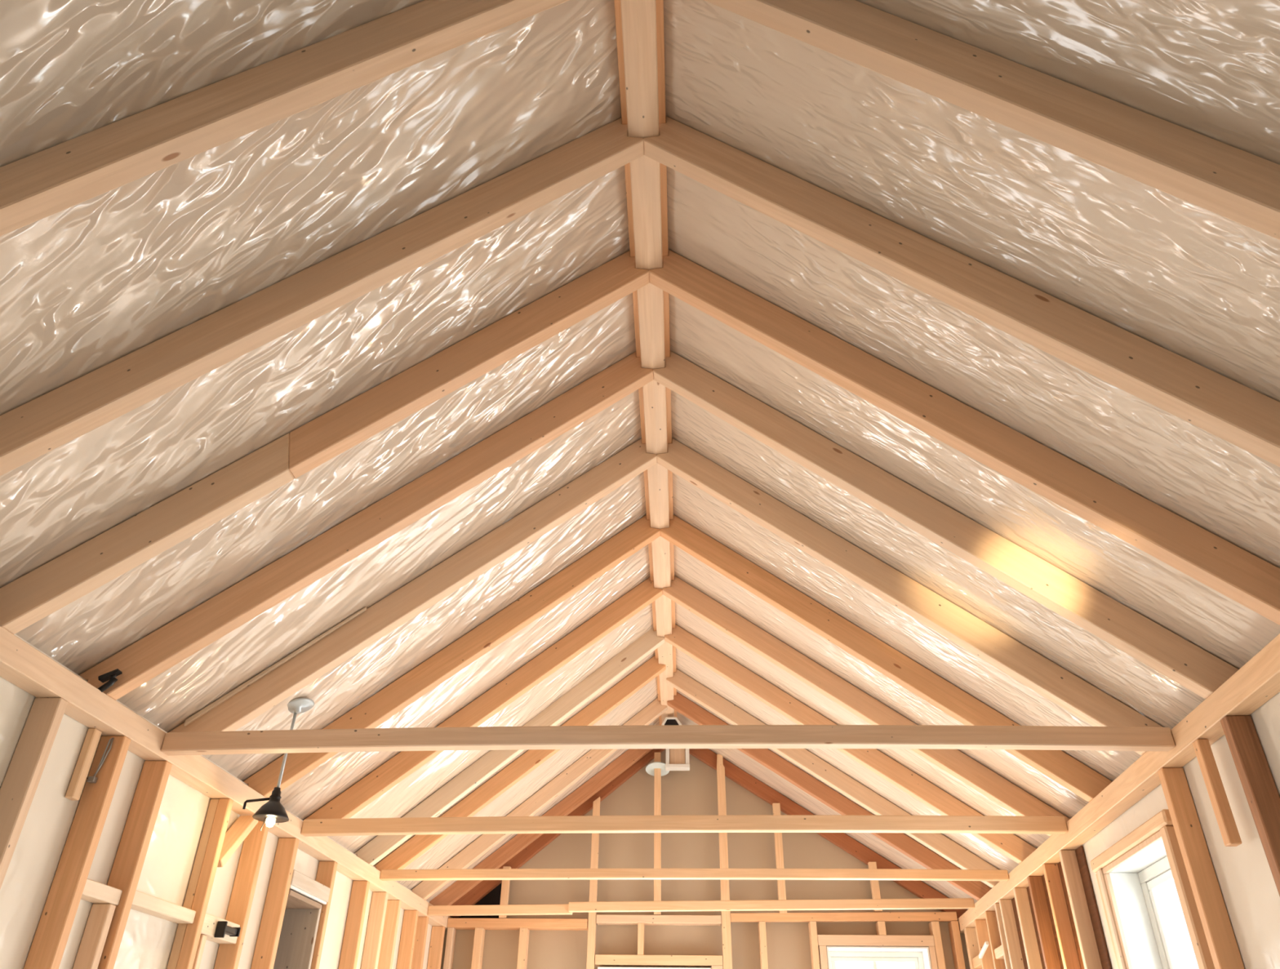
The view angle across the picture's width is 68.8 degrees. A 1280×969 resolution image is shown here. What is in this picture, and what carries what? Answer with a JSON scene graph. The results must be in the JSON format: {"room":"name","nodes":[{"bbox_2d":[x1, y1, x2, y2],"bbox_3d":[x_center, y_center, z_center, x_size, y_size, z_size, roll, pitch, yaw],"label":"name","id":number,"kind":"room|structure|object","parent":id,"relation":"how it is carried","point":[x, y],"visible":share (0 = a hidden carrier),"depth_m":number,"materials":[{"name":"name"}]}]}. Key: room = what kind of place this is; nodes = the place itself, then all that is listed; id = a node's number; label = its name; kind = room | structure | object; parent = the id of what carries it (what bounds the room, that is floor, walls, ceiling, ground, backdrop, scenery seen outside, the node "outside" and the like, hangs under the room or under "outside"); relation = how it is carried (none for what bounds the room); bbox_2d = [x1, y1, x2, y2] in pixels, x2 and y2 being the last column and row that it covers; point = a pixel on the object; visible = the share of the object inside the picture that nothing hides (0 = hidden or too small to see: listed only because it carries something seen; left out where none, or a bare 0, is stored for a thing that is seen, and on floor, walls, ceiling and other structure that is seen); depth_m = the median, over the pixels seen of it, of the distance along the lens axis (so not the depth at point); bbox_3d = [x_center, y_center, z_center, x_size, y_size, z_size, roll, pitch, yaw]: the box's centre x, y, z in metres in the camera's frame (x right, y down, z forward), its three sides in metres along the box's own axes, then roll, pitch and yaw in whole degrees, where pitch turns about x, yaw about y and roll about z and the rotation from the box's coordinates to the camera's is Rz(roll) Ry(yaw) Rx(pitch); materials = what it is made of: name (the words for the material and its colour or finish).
{"room":"building under construction","nodes":[
{"label":"building under construction","id":0,"kind":"room"},
{"bbox_2d":[0,634,432,968],"bbox_3d":[-1.955,1.768,2.517,0.120,2.574,9.284,-2,-34,5],"label":"wall","id":1,"kind":"structure","parent":0,"point":[147,941],"depth_m":3.36,"materials":[{"name":"beige"}]},
{"bbox_2d":[0,697,67,888],"bbox_3d":[-1.871,1.675,2.294,0.088,2.386,0.040,-1,-33,3],"label":"stud","id":2,"kind":"object","parent":1,"relation":"attached to","point":[20,784],"visible":1,"depth_m":2.81,"materials":[{"name":"brown wood"}]},
{"bbox_2d":[23,735,130,968],"bbox_3d":[-1.838,1.877,2.600,0.088,2.386,0.042,-1,-33,3],"label":"stud","id":3,"kind":"object","parent":1,"relation":"attached to","point":[51,935],"visible":1,"depth_m":3.02,"materials":[{"name":"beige wood"}]},
{"bbox_2d":[65,728,102,799],"bbox_3d":[-1.861,0.935,3.129,0.030,0.231,0.040,-1,-33,3],"label":"cleat","id":4,"kind":"object","parent":1,"relation":"attached to","point":[74,790],"visible":1,"depth_m":3.12,"materials":[{"name":"brown wood"}]},
{"bbox_2d":[72,903,115,968],"bbox_3d":[-1.832,2.215,2.658,0.065,1.887,0.037,-1,-33,3],"label":"stud","id":5,"kind":"object","parent":1,"relation":"attached to","point":[90,951],"visible":1,"depth_m":3.11,"materials":[{"name":"beige wood"}]},
{"bbox_2d":[80,878,122,905],"bbox_3d":[-1.827,1.355,3.114,0.066,0.048,0.242,-2,-34,5],"label":"blocking","id":6,"kind":"object","parent":1,"relation":"attached to","point":[94,891],"visible":0.46,"depth_m":3.12,"materials":[{"name":"brown wood"}]},
{"bbox_2d":[97,760,172,968],"bbox_3d":[-1.813,2.034,2.837,0.088,2.386,0.043,-1,-33,3],"label":"stud","id":7,"kind":"object","parent":1,"relation":"attached to","point":[133,846],"visible":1,"depth_m":3.31,"materials":[{"name":"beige wood"}]},
{"bbox_2d":[0,626,269,815],"bbox_3d":[-1.780,0.939,3.455,0.138,0.201,1.856,-2,-34,5],"label":"plate","id":8,"kind":"object","parent":1,"relation":"attached to","point":[29,668],"depth_m":3.15,"materials":[{"name":"beige wood"}]},
{"bbox_2d":[0,0,568,235],"bbox_3d":[-1.058,-0.847,2.170,2.082,1.532,0.060,0,-33,2],"label":"rafter","id":9,"kind":"object","parent":8,"relation":"on","point":[36,187],"visible":1,"depth_m":2.16,"materials":[{"name":"brown wood"}]},
{"bbox_2d":[0,117,644,475],"bbox_3d":[-1.017,-0.520,2.653,2.046,1.519,0.060,-1,-33,2],"label":"rafter","id":10,"kind":"object","parent":8,"relation":"on","point":[44,424],"visible":0.91,"depth_m":2.62,"materials":[{"name":"brown wood"}]},
{"bbox_2d":[0,250,649,634],"bbox_3d":[-0.978,-0.213,3.107,2.012,1.507,0.060,-1,-33,2],"label":"rafter","id":11,"kind":"object","parent":8,"relation":"on","point":[58,583],"visible":0.92,"depth_m":3.02,"materials":[{"name":"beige wood"}]},
{"bbox_2d":[79,351,653,700],"bbox_3d":[-0.940,0.091,3.556,1.979,1.495,0.060,-1,-33,2],"label":"rafter","id":12,"kind":"object","parent":8,"relation":"on","point":[161,650],"visible":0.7,"depth_m":3.48,"materials":[{"name":"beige wood"}]},
{"bbox_2d":[168,438,657,732],"bbox_3d":[-0.899,0.423,4.046,1.942,1.481,0.060,-1,-33,2],"label":"rafter","id":13,"kind":"object","parent":8,"relation":"on","point":[393,611],"visible":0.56,"depth_m":3.99,"materials":[{"name":"beige wood"}]},
{"bbox_2d":[183,606,366,726],"bbox_3d":[-1.476,0.736,3.815,0.640,0.511,0.014,-1,-33,3],"label":"nailing lath","id":14,"kind":"object","parent":13,"relation":"attached to","point":[216,703],"visible":1,"depth_m":3.79,"materials":[{"name":"brown wood"}]},
{"bbox_2d":[130,890,195,923],"bbox_3d":[-1.792,1.562,3.457,0.066,0.045,0.474,-2,-34,5],"label":"blocking","id":15,"kind":"object","parent":1,"relation":"attached to","point":[142,902],"visible":0.62,"depth_m":3.45,"materials":[{"name":"brown wood"}]},
{"bbox_2d":[191,933,207,968],"bbox_3d":[-1.772,2.574,3.196,0.071,1.881,0.035,-1,-33,3],"label":"stud","id":16,"kind":"object","parent":1,"relation":"attached to","point":[202,939],"visible":0.43,"depth_m":3.67,"materials":[{"name":"beige wood"}]},
{"bbox_2d":[166,798,233,968],"bbox_3d":[-1.768,2.318,3.267,0.087,2.386,0.043,-1,-33,3],"label":"stud","id":17,"kind":"object","parent":1,"relation":"attached to","point":[186,940],"visible":1,"depth_m":3.73,"materials":[{"name":"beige wood"}]},
{"bbox_2d":[217,815,257,866],"bbox_3d":[-1.738,1.515,3.979,0.078,0.252,0.243,-2,-34,5],"label":"knee brace","id":18,"kind":"object","parent":17,"relation":"attached to","point":[243,825],"visible":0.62,"depth_m":3.99,"materials":[{"name":"brown wood"}]},
{"bbox_2d":[200,912,240,943],"bbox_3d":[-1.729,1.814,3.818,0.114,0.075,0.325,-2,-34,5],"label":"blocking","id":19,"kind":"object","parent":1,"relation":"attached to","point":[210,923],"depth_m":3.79,"materials":[{"name":"brown wood"}]},
{"bbox_2d":[213,820,269,968],"bbox_3d":[-1.736,2.519,3.571,0.087,2.386,0.037,-1,-33,3],"label":"stud","id":20,"kind":"object","parent":1,"relation":"attached to","point":[228,957],"visible":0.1,"depth_m":4.05,"materials":[{"name":"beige wood"}]},
{"bbox_2d":[250,837,299,968],"bbox_3d":[-1.706,2.704,3.851,0.088,2.386,0.043,-1,-33,3],"label":"stud","id":21,"kind":"object","parent":1,"relation":"attached to","point":[271,923],"visible":1,"depth_m":4.33,"materials":[{"name":"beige wood"}]},
{"bbox_2d":[273,888,321,968],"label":"door","id":22,"kind":"structure","parent":1,"relation":"in","point":[296,943],"depth_m":4.68,"materials":[{"name":"brown wood"}]},
{"bbox_2d":[289,869,330,904],"bbox_3d":[-1.669,1.997,4.628,0.090,0.080,0.477,-2,-34,5],"label":"header","id":23,"kind":"structure","parent":1,"relation":"attached to","point":[300,883],"depth_m":4.61,"materials":[{"name":"brown wood"}]},
{"bbox_2d":[310,861,337,968],"bbox_3d":[-1.660,2.990,4.284,0.088,2.386,0.043,-1,-33,3],"label":"stud","id":24,"kind":"object","parent":1,"relation":"attached to","point":[326,870],"visible":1,"depth_m":4.81,"materials":[{"name":"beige wood"}]},
{"bbox_2d":[337,880,369,968],"bbox_3d":[-1.615,3.276,4.716,0.088,2.386,0.044,-1,-33,3],"label":"stud","id":25,"kind":"object","parent":1,"relation":"attached to","point":[360,889],"visible":1,"depth_m":5.23,"materials":[{"name":"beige wood"}]},
{"bbox_2d":[268,810,451,929],"bbox_3d":[-1.581,2.383,5.571,0.086,0.125,3.164,-2,-34,5],"label":"plate","id":26,"kind":"object","parent":1,"relation":"attached to","point":[322,848],"depth_m":5.16,"materials":[{"name":"beige wood"}]},
{"bbox_2d":[243,515,660,797],"bbox_3d":[-0.852,0.794,4.594,1.902,1.466,0.060,0,-33,2],"label":"rafter","id":27,"kind":"object","parent":26,"relation":"on","point":[420,680],"visible":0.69,"depth_m":4.56,"materials":[{"name":"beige wood"}]},
{"bbox_2d":[306,576,662,818],"bbox_3d":[-0.804,1.175,5.157,1.860,1.451,0.060,-1,-33,3],"label":"rafter","id":28,"kind":"object","parent":26,"relation":"on","point":[356,797],"visible":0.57,"depth_m":5.14,"materials":[{"name":"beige wood"}]},
{"bbox_2d":[427,903,572,915],"bbox_3d":[-0.955,2.908,6.388,0.990,0.074,0.045,-1,-33,3],"label":"tie beam","id":29,"kind":"structure","parent":26,"relation":"attached to","point":[488,909],"depth_m":6.37,"materials":[{"name":"brown wood"}]},
{"bbox_2d":[354,627,664,866],"bbox_3d":[-0.754,1.571,5.742,1.821,1.437,0.060,-3,-34,5],"label":"rafter","id":30,"kind":"object","parent":26,"relation":"on","point":[375,850],"visible":0.7,"depth_m":5.68,"materials":[{"name":"brown wood"}]},
{"bbox_2d":[374,655,666,871],"bbox_3d":[-0.727,1.791,6.066,1.793,1.427,0.060,-1,-33,3],"label":"rafter","id":31,"kind":"object","parent":26,"relation":"on","point":[406,854],"visible":0.71,"depth_m":6.01,"materials":[{"name":"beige wood"}]},
{"bbox_2d":[411,697,667,900],"bbox_3d":[-0.674,2.216,6.694,1.747,1.409,0.060,-1,-33,3],"label":"rafter","id":32,"kind":"object","parent":26,"relation":"on","point":[542,797],"visible":0.81,"depth_m":6.65,"materials":[{"name":"brown wood"}]},
{"bbox_2d":[429,748,653,905],"bbox_3d":[-0.640,2.505,7.120,1.733,1.397,0.060,2,-33,-2],"label":"rafter","id":33,"kind":"object","parent":26,"relation":"on","point":[514,846],"visible":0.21,"depth_m":7.09,"materials":[{"name":"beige wood"}]},
{"bbox_2d":[450,748,665,916],"bbox_3d":[-0.627,2.602,7.264,1.707,1.395,0.060,-1,-33,3],"label":"rafter","id":34,"kind":"object","parent":26,"relation":"on","point":[484,887],"visible":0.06,"depth_m":7.15,"materials":[{"name":"red wood"}]},
{"bbox_2d":[160,724,1175,755],"bbox_3d":[0.061,0.929,3.402,3.646,0.092,0.060,-1,-33,3],"label":"tie beam","id":35,"kind":"structure","parent":26,"relation":"attached to","point":[637,736],"depth_m":3.38,"materials":[{"name":"brown wood"}]},
{"bbox_2d":[301,814,1067,836],"bbox_3d":[0.183,1.644,4.500,3.659,0.092,0.055,-1,-33,3],"label":"tie beam","id":36,"kind":"structure","parent":26,"relation":"attached to","point":[711,823],"depth_m":4.48,"materials":[{"name":"brown wood"}]},
{"bbox_2d":[379,868,1008,880],"bbox_3d":[0.293,2.293,5.490,3.671,0.068,0.050,-1,-33,3],"label":"tie beam","id":37,"kind":"structure","parent":26,"relation":"attached to","point":[460,873],"depth_m":5.47,"materials":[{"name":"brown wood"}]},
{"bbox_2d":[360,891,388,968],"bbox_3d":[-1.584,3.466,5.003,0.088,2.386,0.044,-1,-33,3],"label":"stud","id":38,"kind":"object","parent":1,"relation":"attached to","point":[372,944],"visible":1,"depth_m":5.52,"materials":[{"name":"brown wood"}]},
{"bbox_2d":[377,899,401,968],"bbox_3d":[-1.561,3.610,5.221,0.087,2.386,0.039,-1,-33,3],"label":"stud","id":39,"kind":"object","parent":1,"relation":"attached to","point":[390,926],"visible":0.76,"depth_m":5.75,"materials":[{"name":"brown wood"}]},
{"bbox_2d":[395,910,418,968],"bbox_3d":[-1.528,3.818,5.536,0.088,2.386,0.042,-1,-33,3],"label":"stud","id":40,"kind":"object","parent":1,"relation":"attached to","point":[407,938],"visible":1,"depth_m":6.08,"materials":[{"name":"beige wood"}]},
{"bbox_2d":[411,915,428,968],"bbox_3d":[-1.506,3.954,5.741,0.087,2.386,0.038,-1,-33,3],"label":"stud","id":41,"kind":"object","parent":1,"relation":"attached to","point":[422,922],"visible":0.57,"depth_m":6.29,"materials":[{"name":"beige wood"}]},
{"bbox_2d":[426,925,444,968],"bbox_3d":[-1.469,4.189,6.096,0.088,2.386,0.045,-1,-33,3],"label":"stud","id":42,"kind":"object","parent":1,"relation":"attached to","point":[435,953],"visible":1,"depth_m":6.66,"materials":[{"name":"orange wood"}]},
{"bbox_2d":[0,0,1279,909],"bbox_3d":[0.055,-0.024,3.594,4.983,1.797,9.270,-1,-33,3],"label":"ceiling","id":43,"kind":"structure","parent":0,"point":[88,285],"depth_m":2.82,"materials":[{"name":"beige"}]},
{"bbox_2d":[242,697,314,831],"bbox_3d":[-1.525,1.189,3.970,0.184,0.556,0.147,-21,-39,30],"label":"pendant lamp","id":44,"kind":"object","parent":43,"relation":"hanging from","point":[273,811],"visible":1,"depth_m":3.87,"materials":[{"name":"black metal"}]},
{"bbox_2d":[613,0,676,724],"bbox_3d":[0.053,-0.565,3.849,0.140,0.265,9.001,-1,-33,2],"label":"ridge beam","id":45,"kind":"structure","parent":43,"relation":"attached to","point":[639,24],"depth_m":3.36,"materials":[{"name":"brown wood"}]},
{"bbox_2d":[661,716,689,770],"bbox_3d":[0.278,2.008,7.223,0.209,0.266,0.478,-1,-33,3],"label":"hanging light fixture","id":46,"kind":"object","parent":45,"relation":"attached to","point":[675,757],"visible":0.63,"depth_m":7.32,"materials":[{"name":"white paint"}]},
{"bbox_2d":[440,749,970,968],"bbox_3d":[0.443,3.651,6.628,4.090,4.015,0.120,-1,-33,3],"label":"wall","id":47,"kind":"structure","parent":0,"point":[693,792],"depth_m":6.98,"materials":[{"name":"beige"}]},
{"bbox_2d":[443,927,456,968],"bbox_3d":[-1.390,4.249,6.189,0.042,2.389,0.113,-1,-33,3],"label":"stud","id":48,"kind":"object","parent":47,"relation":"attached to","point":[451,931],"visible":1,"depth_m":6.74,"materials":[{"name":"beige wood"}]},
{"bbox_2d":[452,882,502,918],"bbox_3d":[-1.208,3.103,7.004,0.364,0.295,0.002,-1,-33,3],"label":"felt patch","id":49,"kind":"object","parent":47,"relation":"attached to","point":[493,897],"visible":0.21,"depth_m":6.99,"materials":[{"name":"black fabric"}]},
{"bbox_2d":[471,927,485,968],"bbox_3d":[-1.182,4.246,6.179,0.057,2.389,0.113,-1,-33,3],"label":"stud","id":50,"kind":"object","parent":47,"relation":"attached to","point":[479,933],"visible":1,"depth_m":6.73,"materials":[{"name":"brown wood"}]},
{"bbox_2d":[447,917,588,930],"bbox_3d":[-0.891,3.219,6.843,1.023,0.062,0.113,-1,-33,3],"label":"plate","id":51,"kind":"object","parent":47,"relation":"attached to","point":[458,923],"visible":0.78,"depth_m":6.80,"materials":[{"name":"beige wood"}]},
{"bbox_2d":[498,866,511,918],"bbox_3d":[-1.001,3.026,6.936,0.054,0.355,0.047,-1,-33,3],"label":"stud","id":52,"kind":"object","parent":51,"relation":"on","point":[505,885],"visible":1,"depth_m":6.91,"materials":[{"name":"brown wood"}]},
{"bbox_2d":[516,928,529,968],"bbox_3d":[-0.855,4.242,6.165,0.055,2.389,0.113,-1,-33,3],"label":"stud","id":53,"kind":"object","parent":47,"relation":"attached to","point":[522,954],"visible":1,"depth_m":6.71,"materials":[{"name":"brown wood"}]},
{"bbox_2d":[595,954,722,968],"bbox_3d":[0.125,4.205,6.207,0.904,1.919,0.230,-1,-33,3],"label":"window","id":54,"kind":"structure","parent":47,"relation":"in","point":[598,967],"depth_m":6.62,"materials":[{"name":"white paint"}]},
{"bbox_2d":[637,923,644,955],"bbox_3d":[0.007,3.288,6.749,0.043,0.205,0.113,-1,-33,3],"label":"stud","id":55,"kind":"object","parent":54,"relation":"on","point":[640,926],"visible":0.82,"depth_m":6.70,"materials":[{"name":"brown wood"}]},
{"bbox_2d":[595,914,721,925],"bbox_3d":[0.137,3.177,6.815,0.904,0.054,0.113,-1,-33,3],"label":"plate","id":56,"kind":"object","parent":47,"relation":"attached to","point":[602,919],"visible":1,"depth_m":6.77,"materials":[{"name":"brown wood"}]},
{"bbox_2d":[653,751,661,915],"bbox_3d":[0.134,2.638,7.132,0.052,1.185,0.047,-1,-33,3],"label":"stud","id":57,"kind":"object","parent":56,"relation":"on","point":[657,771],"visible":0.84,"depth_m":7.09,"materials":[{"name":"brown wood"}]},
{"bbox_2d":[645,761,669,776],"bbox_3d":[0.139,2.237,7.355,0.192,0.066,0.184,-1,-33,3],"label":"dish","id":58,"kind":"object","parent":57,"relation":"attached to","point":[650,767],"visible":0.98,"depth_m":7.36,"materials":[{"name":"white ceramic"}]},
{"bbox_2d":[758,920,768,968],"bbox_3d":[0.868,4.194,6.104,0.045,2.442,0.113,-1,-33,3],"label":"stud","id":59,"kind":"object","parent":47,"relation":"attached to","point":[762,924],"visible":1,"depth_m":6.65,"materials":[{"name":"brown wood"}]},
{"bbox_2d":[808,920,820,968],"bbox_3d":[1.231,4.188,6.089,0.045,2.445,0.113,-1,-33,3],"label":"stud","id":60,"kind":"object","parent":47,"relation":"attached to","point":[814,948],"visible":1,"depth_m":6.64,"materials":[{"name":"brown wood"}]},
{"bbox_2d":[730,911,957,921],"bbox_3d":[1.464,3.120,6.744,1.616,0.070,0.048,-1,-33,3],"label":"plate","id":61,"kind":"object","parent":60,"relation":"on","point":[865,916],"visible":1,"depth_m":6.72,"materials":[{"name":"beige wood"}]},
{"bbox_2d":[772,803,786,912],"bbox_3d":[1.043,2.785,6.986,0.058,0.780,0.047,-1,-33,3],"label":"stud","id":62,"kind":"object","parent":61,"relation":"on","point":[775,806],"visible":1,"depth_m":6.97,"materials":[{"name":"brown wood"}]},
{"bbox_2d":[867,862,882,911],"bbox_3d":[1.721,2.944,6.845,0.057,0.335,0.047,-1,-33,3],"label":"stud","id":63,"kind":"object","parent":61,"relation":"on","point":[874,884],"visible":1,"depth_m":6.82,"materials":[{"name":"brown wood"}]},
{"bbox_2d":[817,934,934,968],"bbox_3d":[1.666,4.125,6.178,0.815,2.057,0.230,-1,-33,3],"label":"window","id":64,"kind":"structure","parent":47,"relation":"in","point":[919,956],"depth_m":6.65,"materials":[{"name":"white paint"}]},
{"bbox_2d":[928,920,946,968],"bbox_3d":[2.097,4.173,6.053,0.052,2.450,0.113,-1,-33,3],"label":"stud","id":65,"kind":"object","parent":47,"relation":"attached to","point":[934,926],"visible":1,"depth_m":6.60,"materials":[{"name":"brown wood"}]},
{"bbox_2d":[947,920,965,968],"bbox_3d":[2.236,4.170,6.047,0.047,2.452,0.113,-1,-33,3],"label":"stud","id":66,"kind":"object","parent":47,"relation":"attached to","point":[953,927],"visible":1,"depth_m":6.61,"materials":[{"name":"orange wood"}]},
{"bbox_2d":[1081,691,1279,968],"bbox_3d":[1.974,1.711,2.345,0.120,2.574,9.290,-3,-34,5],"label":"wall","id":67,"kind":"structure","parent":0,"point":[1247,886],"depth_m":3.05,"materials":[{"name":"beige"}]},
{"bbox_2d":[964,927,982,968],"bbox_3d":[2.289,4.089,5.863,0.081,2.386,0.060,-1,-33,3],"label":"stud","id":68,"kind":"object","parent":67,"relation":"attached to","point":[971,936],"visible":0.76,"depth_m":6.44,"materials":[{"name":"brown wood"}]},
{"bbox_2d":[973,919,994,968],"bbox_3d":[2.254,3.896,5.572,0.079,2.386,0.030,-1,-33,3],"label":"stud","id":69,"kind":"object","parent":67,"relation":"attached to","point":[987,962],"visible":0.76,"depth_m":6.14,"materials":[{"name":"orange wood"}]},
{"bbox_2d":[984,911,1005,968],"bbox_3d":[2.222,3.714,5.296,0.079,2.386,0.030,-1,-33,3],"label":"stud","id":70,"kind":"object","parent":67,"relation":"attached to","point":[990,916],"visible":0.57,"depth_m":5.86,"materials":[{"name":"orange wood"}]},
{"bbox_2d":[994,902,1011,968],"bbox_3d":[2.194,3.559,5.061,0.079,2.386,0.028,-1,-33,3],"label":"stud","id":71,"kind":"object","parent":67,"relation":"attached to","point":[1003,941],"visible":0.43,"depth_m":5.61,"materials":[{"name":"brown wood"}]},
{"bbox_2d":[998,899,1024,968],"bbox_3d":[2.182,3.489,4.956,0.079,2.386,0.033,-1,-33,3],"label":"stud","id":72,"kind":"object","parent":67,"relation":"attached to","point":[1013,944],"visible":1,"depth_m":5.50,"materials":[{"name":"brown wood"}]},
{"bbox_2d":[1013,887,1042,968],"bbox_3d":[2.146,3.288,4.652,0.080,2.386,0.034,-1,-33,3],"label":"stud","id":73,"kind":"object","parent":67,"relation":"attached to","point":[1020,894],"visible":1,"depth_m":5.18,"materials":[{"name":"brown wood"}]},
{"bbox_2d":[1026,875,1061,968],"bbox_3d":[2.114,3.107,4.379,0.080,2.386,0.034,-1,-33,3],"label":"stud","id":74,"kind":"object","parent":67,"relation":"attached to","point":[1049,949],"visible":1,"depth_m":4.90,"materials":[{"name":"brown wood"}]},
{"bbox_2d":[1011,845,1111,968],"bbox_3d":[2.174,2.619,4.908,0.011,0.985,1.823,-3,-34,5],"label":"board","id":75,"kind":"object","parent":67,"relation":"attached to","point":[1080,854],"visible":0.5,"depth_m":4.49,"materials":[{"name":"brown wood"}]},
{"bbox_2d":[1042,863,1080,968],"bbox_3d":[2.084,2.935,4.119,0.080,2.386,0.036,-1,-33,3],"label":"stud","id":76,"kind":"object","parent":67,"relation":"attached to","point":[1070,960],"visible":1,"depth_m":4.62,"materials":[{"name":"orange wood"}]},
{"bbox_2d":[1058,849,1102,968],"bbox_3d":[2.054,2.767,3.864,0.080,2.386,0.038,-1,-33,3],"label":"stud","id":77,"kind":"object","parent":67,"relation":"attached to","point":[1076,893],"visible":1,"depth_m":4.36,"materials":[{"name":"brown wood"}]},
{"bbox_2d":[957,633,1279,933],"bbox_3d":[1.883,0.695,2.974,0.078,0.086,9.107,-3,-34,5],"label":"plate","id":78,"kind":"object","parent":67,"relation":"attached to","point":[1258,681],"visible":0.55,"depth_m":3.52,"materials":[{"name":"brown wood"}]},
{"bbox_2d":[568,897,974,912],"bbox_3d":[0.871,2.829,6.284,2.709,0.096,0.045,-1,-33,3],"label":"tie beam","id":79,"kind":"structure","parent":78,"relation":"attached to","point":[930,903],"depth_m":6.26,"materials":[{"name":"brown wood"}]},
{"bbox_2d":[684,748,967,918],"bbox_3d":[1.307,2.573,7.180,2.165,1.396,0.060,-1,-33,3],"label":"rafter","id":80,"kind":"object","parent":78,"relation":"on","point":[919,888],"visible":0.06,"depth_m":7.17,"materials":[{"name":"red wood"}]},
{"bbox_2d":[666,692,991,900],"bbox_3d":[1.257,2.131,6.527,2.128,1.413,0.060,-1,-33,3],"label":"rafter","id":81,"kind":"object","parent":78,"relation":"on","point":[902,842],"visible":0.72,"depth_m":6.48,"materials":[{"name":"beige wood"}]},
{"bbox_2d":[666,668,999,888],"bbox_3d":[1.230,1.891,6.171,2.108,1.422,0.060,-1,-33,3],"label":"rafter","id":82,"kind":"object","parent":78,"relation":"on","point":[938,842],"visible":0.67,"depth_m":6.12,"materials":[{"name":"brown wood"}]},
{"bbox_2d":[664,624,1036,863],"bbox_3d":[1.186,1.499,5.592,2.075,1.438,0.060,-1,-33,3],"label":"rafter","id":83,"kind":"object","parent":78,"relation":"on","point":[1011,846],"visible":0.66,"depth_m":5.51,"materials":[{"name":"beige wood"}]},
{"bbox_2d":[662,575,1070,835],"bbox_3d":[1.145,1.141,5.063,2.044,1.452,0.060,-1,-33,3],"label":"rafter","id":84,"kind":"object","parent":78,"relation":"on","point":[1006,794],"visible":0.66,"depth_m":5.05,"materials":[{"name":"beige wood"}]},
{"bbox_2d":[659,515,1112,801],"bbox_3d":[1.104,0.778,4.527,2.014,1.466,0.060,0,-33,2],"label":"rafter","id":85,"kind":"object","parent":78,"relation":"on","point":[1085,782],"visible":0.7,"depth_m":4.48,"materials":[{"name":"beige wood"}]},
{"bbox_2d":[657,437,1163,755],"bbox_3d":[1.062,0.406,3.977,1.982,1.481,0.060,-1,-33,2],"label":"rafter","id":86,"kind":"object","parent":78,"relation":"on","point":[1046,677],"visible":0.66,"depth_m":3.91,"materials":[{"name":"beige wood"}]},
{"bbox_2d":[653,351,1238,698],"bbox_3d":[1.024,0.071,3.483,1.952,1.495,0.060,-1,-33,2],"label":"rafter","id":87,"kind":"object","parent":78,"relation":"on","point":[1175,657],"visible":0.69,"depth_m":3.38,"materials":[{"name":"beige wood"}]},
{"bbox_2d":[643,115,1279,466],"bbox_3d":[0.953,-0.545,2.574,1.898,1.520,0.060,-1,-33,2],"label":"rafter","id":88,"kind":"object","parent":78,"relation":"on","point":[1244,417],"visible":1,"depth_m":2.53,"materials":[{"name":"brown wood"}]},
{"bbox_2d":[648,249,1279,625],"bbox_3d":[0.988,-0.236,3.030,1.925,1.507,0.060,-1,-33,2],"label":"rafter","id":89,"kind":"object","parent":78,"relation":"on","point":[1243,577],"visible":0.99,"depth_m":2.93,"materials":[{"name":"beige wood"}]},
{"bbox_2d":[703,0,1279,239],"bbox_3d":[0.916,-0.864,2.103,1.871,1.533,0.060,0,-33,2],"label":"rafter","id":90,"kind":"object","parent":78,"relation":"on","point":[1242,187],"visible":1,"depth_m":2.06,"materials":[{"name":"brown wood"}]},
{"bbox_2d":[1192,738,1241,846],"bbox_3d":[1.884,1.003,3.056,0.040,0.336,0.043,-1,-33,3],"label":"cleat","id":91,"kind":"object","parent":78,"relation":"hanging from","point":[1230,835],"visible":1,"depth_m":3.04,"materials":[{"name":"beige wood"}]},
{"bbox_2d":[1089,808,1214,968],"bbox_3d":[2.035,2.200,3.257,0.198,1.864,0.885,-3,-34,5],"label":"window","id":92,"kind":"structure","parent":67,"relation":"in","point":[1131,873],"depth_m":3.83,"materials":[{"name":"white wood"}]},
{"bbox_2d":[1157,767,1244,968],"bbox_3d":[1.924,2.037,2.760,0.080,2.386,0.044,-1,-33,3],"label":"stud","id":93,"kind":"object","parent":67,"relation":"attached to","point":[1211,905],"visible":1,"depth_m":3.21,"materials":[{"name":"orange wood"}]},
{"bbox_2d":[1220,715,1279,896],"bbox_3d":[1.870,1.734,2.302,0.080,2.386,0.046,-1,-33,3],"label":"stud","id":94,"kind":"object","parent":67,"relation":"attached to","point":[1260,788],"visible":1,"depth_m":2.83,"materials":[{"name":"brown wood"}]},
{"bbox_3d":[0.116,2.862,1.702,5.200,0.100,9.400,-1,-33,3],"label":"floor","id":95,"kind":"structure","parent":0,"visible":0},
{"bbox_2d":[586,796,599,968],"bbox_3d":[-0.358,3.826,6.373,0.061,3.324,0.047,-1,-33,3],"label":"stud","id":96,"kind":"object","parent":95,"relation":"on","point":[590,964],"visible":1,"depth_m":6.88,"materials":[{"name":"brown wood"}]},
{"bbox_2d":[716,754,732,968],"bbox_3d":[0.614,3.674,6.422,0.065,3.655,0.047,-1,-33,3],"label":"stud","id":97,"kind":"object","parent":95,"relation":"on","point":[722,806],"visible":0.96,"depth_m":6.95,"materials":[{"name":"brown wood"}]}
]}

